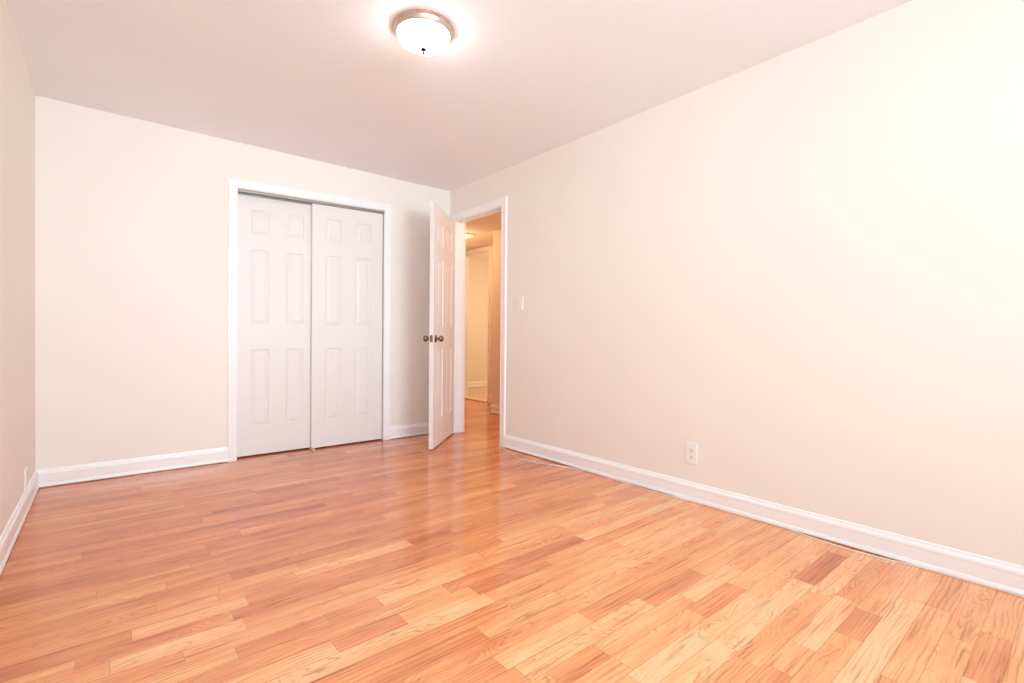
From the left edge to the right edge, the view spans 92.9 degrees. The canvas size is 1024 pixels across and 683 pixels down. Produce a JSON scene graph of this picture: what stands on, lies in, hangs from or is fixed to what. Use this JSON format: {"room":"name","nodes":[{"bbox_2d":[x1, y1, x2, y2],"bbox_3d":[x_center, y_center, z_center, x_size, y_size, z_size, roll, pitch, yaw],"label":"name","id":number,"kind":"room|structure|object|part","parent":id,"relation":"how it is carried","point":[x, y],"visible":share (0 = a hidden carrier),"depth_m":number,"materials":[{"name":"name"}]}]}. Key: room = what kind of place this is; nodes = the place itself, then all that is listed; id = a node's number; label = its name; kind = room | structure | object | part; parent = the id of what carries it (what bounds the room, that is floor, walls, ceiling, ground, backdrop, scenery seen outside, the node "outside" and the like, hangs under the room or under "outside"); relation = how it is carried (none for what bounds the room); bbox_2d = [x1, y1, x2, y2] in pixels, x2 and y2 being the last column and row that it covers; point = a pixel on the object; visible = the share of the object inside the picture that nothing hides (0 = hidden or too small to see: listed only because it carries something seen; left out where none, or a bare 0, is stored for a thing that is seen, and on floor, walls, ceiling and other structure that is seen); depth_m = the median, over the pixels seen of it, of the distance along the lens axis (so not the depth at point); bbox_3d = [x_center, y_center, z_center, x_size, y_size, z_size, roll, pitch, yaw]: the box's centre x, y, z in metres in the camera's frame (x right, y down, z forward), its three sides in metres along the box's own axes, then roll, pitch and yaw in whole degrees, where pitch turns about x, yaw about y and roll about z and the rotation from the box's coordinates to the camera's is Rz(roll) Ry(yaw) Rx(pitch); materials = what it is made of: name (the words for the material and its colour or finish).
{"room":"empty bedroom","nodes":[
{"label":"empty bedroom","id":0,"kind":"room"},
{"bbox_2d":[0,0,34,535],"bbox_3d":[-0.970,-0.260,0.538,0.120,2.452,6.515,0,1,-40],"label":"wall","id":1,"kind":"structure","parent":0,"point":[17,96],"depth_m":2.35,"materials":[{"name":"beige paint"}]},
{"bbox_2d":[0,470,39,574],"bbox_3d":[-0.926,0.886,0.595,0.020,0.106,6.275,0,1,-40],"label":"baseboard","id":2,"kind":"structure","parent":1,"relation":"attached to","point":[8,537],"depth_m":2.30,"materials":[{"name":"white wood"}]},
{"bbox_2d":[24,467,27,490],"bbox_3d":[-2.625,0.744,2.630,0.008,0.116,0.072,0,1,-40],"label":"wall outlet","id":3,"kind":"object","parent":1,"relation":"attached to","point":[26,468],"visible":1,"depth_m":2.62,"materials":[{"name":"white plastic"}]},
{"bbox_2d":[35,95,449,487],"bbox_3d":[-1.812,-0.301,3.985,2.991,2.452,0.104,0,1,-40],"label":"wall","id":4,"kind":"structure","parent":0,"point":[131,214],"depth_m":3.34,"materials":[{"name":"beige paint"}]},
{"bbox_2d":[37,447,227,486],"bbox_3d":[-2.534,0.846,3.325,1.035,0.106,0.020,0,1,-40],"label":"baseboard","id":5,"kind":"structure","parent":4,"relation":"attached to","point":[107,469],"depth_m":3.28,"materials":[{"name":"white wood"}]},
{"bbox_2d":[227,178,390,461],"bbox_3d":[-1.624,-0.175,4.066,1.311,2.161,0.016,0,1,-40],"label":"trim","id":6,"kind":"structure","parent":4,"relation":"attached to","point":[233,184],"depth_m":3.73,"materials":[{"name":"white wood"}]},
{"bbox_2d":[238,189,383,213],"bbox_3d":[-1.653,-1.159,4.101,1.184,0.062,0.088,0,1,-40],"label":"door track","id":7,"kind":"object","parent":4,"relation":"attached to","point":[240,191],"visible":0.65,"depth_m":3.97,"materials":[{"name":"grey metal"}]},
{"bbox_2d":[237,194,310,456],"bbox_3d":[-1.897,-0.130,3.940,0.622,2.043,0.034,0,1,-40],"label":"door","id":8,"kind":"structure","parent":7,"relation":"hanging from","point":[274,244],"depth_m":3.90,"materials":[{"name":"white paint"}]},
{"bbox_2d":[310,203,382,447],"bbox_3d":[-1.439,-0.136,4.269,0.622,2.056,0.034,0,1,-40],"label":"door","id":9,"kind":"structure","parent":7,"relation":"hanging from","point":[347,244],"depth_m":4.24,"materials":[{"name":"white paint"}]},
{"bbox_2d":[390,422,428,438],"bbox_3d":[-0.880,0.846,4.699,0.642,0.106,0.020,0,1,-40],"label":"baseboard","id":10,"kind":"structure","parent":4,"relation":"attached to","point":[422,428],"depth_m":4.62,"materials":[{"name":"white wood"}]},
{"bbox_2d":[6,0,912,191],"bbox_3d":[0.231,-1.516,1.515,3.215,0.100,6.515,0,1,-40],"label":"ceiling","id":11,"kind":"structure","parent":0,"point":[327,81],"depth_m":2.60,"materials":[{"name":"paint"}]},
{"bbox_2d":[393,9,453,55],"bbox_3d":[-0.418,-1.417,2.302,0.287,0.124,0.287,0,1,-40],"label":"ceiling lamp","id":12,"kind":"object","parent":11,"relation":"attached to","point":[426,32],"visible":1,"depth_m":2.23,"materials":[{"name":"white glass"}]},
{"bbox_2d":[468,258,487,387],"bbox_3d":[0.751,-0.356,8.206,2.955,2.520,3.470,0,1,-40],"label":"wall","id":13,"kind":"structure","parent":0,"point":[478,268],"depth_m":9.18,"materials":[{"name":"paint"}]},
{"bbox_2d":[465,396,486,402],"bbox_3d":[-0.528,0.874,7.343,0.145,0.016,0.655,0,1,-40],"label":"trim","id":14,"kind":"structure","parent":13,"relation":"attached to","point":[467,397],"depth_m":7.28,"materials":[{"name":"brown wood"}]},
{"bbox_2d":[468,381,486,387],"bbox_3d":[-0.336,0.802,9.436,2.855,0.106,0.020,0,1,-40],"label":"baseboard","id":15,"kind":"structure","parent":13,"relation":"attached to","point":[473,383],"depth_m":9.17,"materials":[{"name":"white wood"}]},
{"bbox_2d":[469,253,487,259],"bbox_3d":[0.761,-1.576,8.194,2.955,0.080,3.470,0,1,-40],"label":"ceiling","id":16,"kind":"structure","parent":0,"point":[482,256],"depth_m":8.91,"materials":[{"name":"paint"}]},
{"bbox_2d":[466,212,500,250],"bbox_3d":[-0.304,-1.421,5.835,1.487,0.100,5.800,0,1,-40],"label":"ceiling","id":17,"kind":"structure","parent":0,"point":[483,228],"depth_m":6.02,"materials":[{"name":"paint"}]},
{"bbox_2d":[466,233,474,237],"bbox_3d":[-0.803,-1.369,6.254,0.524,0.026,0.400,0,1,-40],"label":"recessed light","id":18,"kind":"object","parent":17,"relation":"in","point":[468,235],"visible":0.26,"depth_m":6.24,"materials":[{"name":"white glass"}]},
{"bbox_2d":[490,230,500,404],"bbox_3d":[0.092,-0.317,6.183,0.645,2.470,5.800,0,1,-40],"label":"wall","id":19,"kind":"structure","parent":0,"point":[496,247],"depth_m":6.04,"materials":[{"name":"paint"}]},
{"bbox_2d":[465,251,487,396],"bbox_3d":[-0.515,-0.223,7.335,0.110,2.210,0.682,0,1,-40],"label":"trim","id":20,"kind":"structure","parent":19,"relation":"attached to","point":[484,252],"depth_m":7.59,"materials":[{"name":"white wood"}]},
{"bbox_2d":[466,245,491,402],"bbox_3d":[-0.561,-0.252,7.296,0.016,2.267,0.794,0,1,-40],"label":"trim","id":21,"kind":"structure","parent":19,"relation":"attached to","point":[486,248],"depth_m":7.00,"materials":[{"name":"white wood"}]},
{"bbox_2d":[490,404,499,414],"bbox_3d":[0.706,0.857,4.924,0.020,0.106,3.048,0,1,-40],"label":"baseboard","id":22,"kind":"structure","parent":19,"relation":"attached to","point":[495,409],"depth_m":6.01,"materials":[{"name":"white wood"}]},
{"bbox_2d":[0,399,1023,682],"bbox_3d":[-0.274,0.924,3.363,4.721,0.001,9.906,0,1,-40],"label":"floor","id":23,"kind":"structure","parent":0,"point":[53,615],"depth_m":1.86,"materials":[{"name":"orange wood"}]},
{"bbox_2d":[503,448,1023,597],"bbox_3d":[1.111,0.936,2.671,0.154,0.013,3.864,0,1,-40],"label":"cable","id":24,"kind":"object","parent":23,"relation":"on","point":[503,448],"visible":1,"depth_m":2.35,"materials":[{"name":"white plastic"}]},
{"bbox_2d":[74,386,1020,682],"bbox_3d":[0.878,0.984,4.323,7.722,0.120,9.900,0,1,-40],"label":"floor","id":25,"kind":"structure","parent":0,"point":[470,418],"depth_m":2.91,"materials":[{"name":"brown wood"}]},
{"bbox_2d":[450,0,1023,565],"bbox_3d":[0.360,-0.281,3.792,0.104,2.452,9.820,0,1,-40],"label":"wall","id":26,"kind":"structure","parent":0,"point":[802,267],"depth_m":2.38,"materials":[{"name":"beige paint"}]},
{"bbox_2d":[423,201,454,448],"bbox_3d":[-0.627,-0.136,4.425,0.174,2.066,0.767,1,1,7],"label":"door","id":27,"kind":"structure","parent":26,"relation":"in","point":[442,227],"depth_m":4.30,"materials":[{"name":"white paint"}]},
{"bbox_3d":[-0.717,-0.025,4.123,0.070,0.066,0.066,1,1,7],"label":"knob","id":28,"kind":"part","parent":27,"relation":"part of","materials":[{"name":"brown metal"}]},
{"bbox_3d":[-0.613,-0.024,4.111,0.070,0.066,0.066,1,1,7],"label":"knob","id":29,"kind":"part","parent":27,"relation":"part of","materials":[{"name":"brown metal"}]},
{"bbox_2d":[464,223,465,401],"bbox_3d":[-0.240,-0.168,4.609,0.016,2.158,0.853,0,1,-40],"label":"trim","id":30,"kind":"structure","parent":26,"relation":"attached to","point":[465,223],"depth_m":4.89,"materials":[{"name":"white wood"}]},
{"bbox_2d":[455,207,500,432],"bbox_3d":[-0.286,-0.141,4.570,0.106,2.104,0.747,0,1,-40],"label":"trim","id":31,"kind":"structure","parent":26,"relation":"attached to","point":[460,224],"depth_m":4.84,"materials":[{"name":"white wood"}]},
{"bbox_2d":[451,196,506,447],"bbox_3d":[-0.332,-0.172,4.532,0.016,2.166,0.869,0,1,-40],"label":"trim","id":32,"kind":"structure","parent":26,"relation":"attached to","point":[502,202],"depth_m":4.22,"materials":[{"name":"white wood"}]},
{"bbox_2d":[517,296,522,309],"bbox_3d":[0.063,-0.320,4.054,0.018,0.118,0.072,0,1,-40],"label":"light switch","id":33,"kind":"object","parent":26,"relation":"attached to","point":[519,298],"visible":1,"depth_m":4.05,"materials":[{"name":"white plastic"}]},
{"bbox_2d":[686,442,697,464],"bbox_3d":[1.057,0.660,2.865,0.008,0.124,0.072,0,1,-40],"label":"wall outlet","id":34,"kind":"object","parent":26,"relation":"attached to","point":[691,448],"visible":1,"depth_m":2.86,"materials":[{"name":"white plastic"}]},
{"bbox_2d":[504,434,1023,595],"bbox_3d":[1.650,0.893,2.144,0.020,0.106,5.365,0,1,-40],"label":"baseboard","id":35,"kind":"structure","parent":26,"relation":"attached to","point":[998,574],"depth_m":2.37,"materials":[{"name":"white wood"}]}
]}

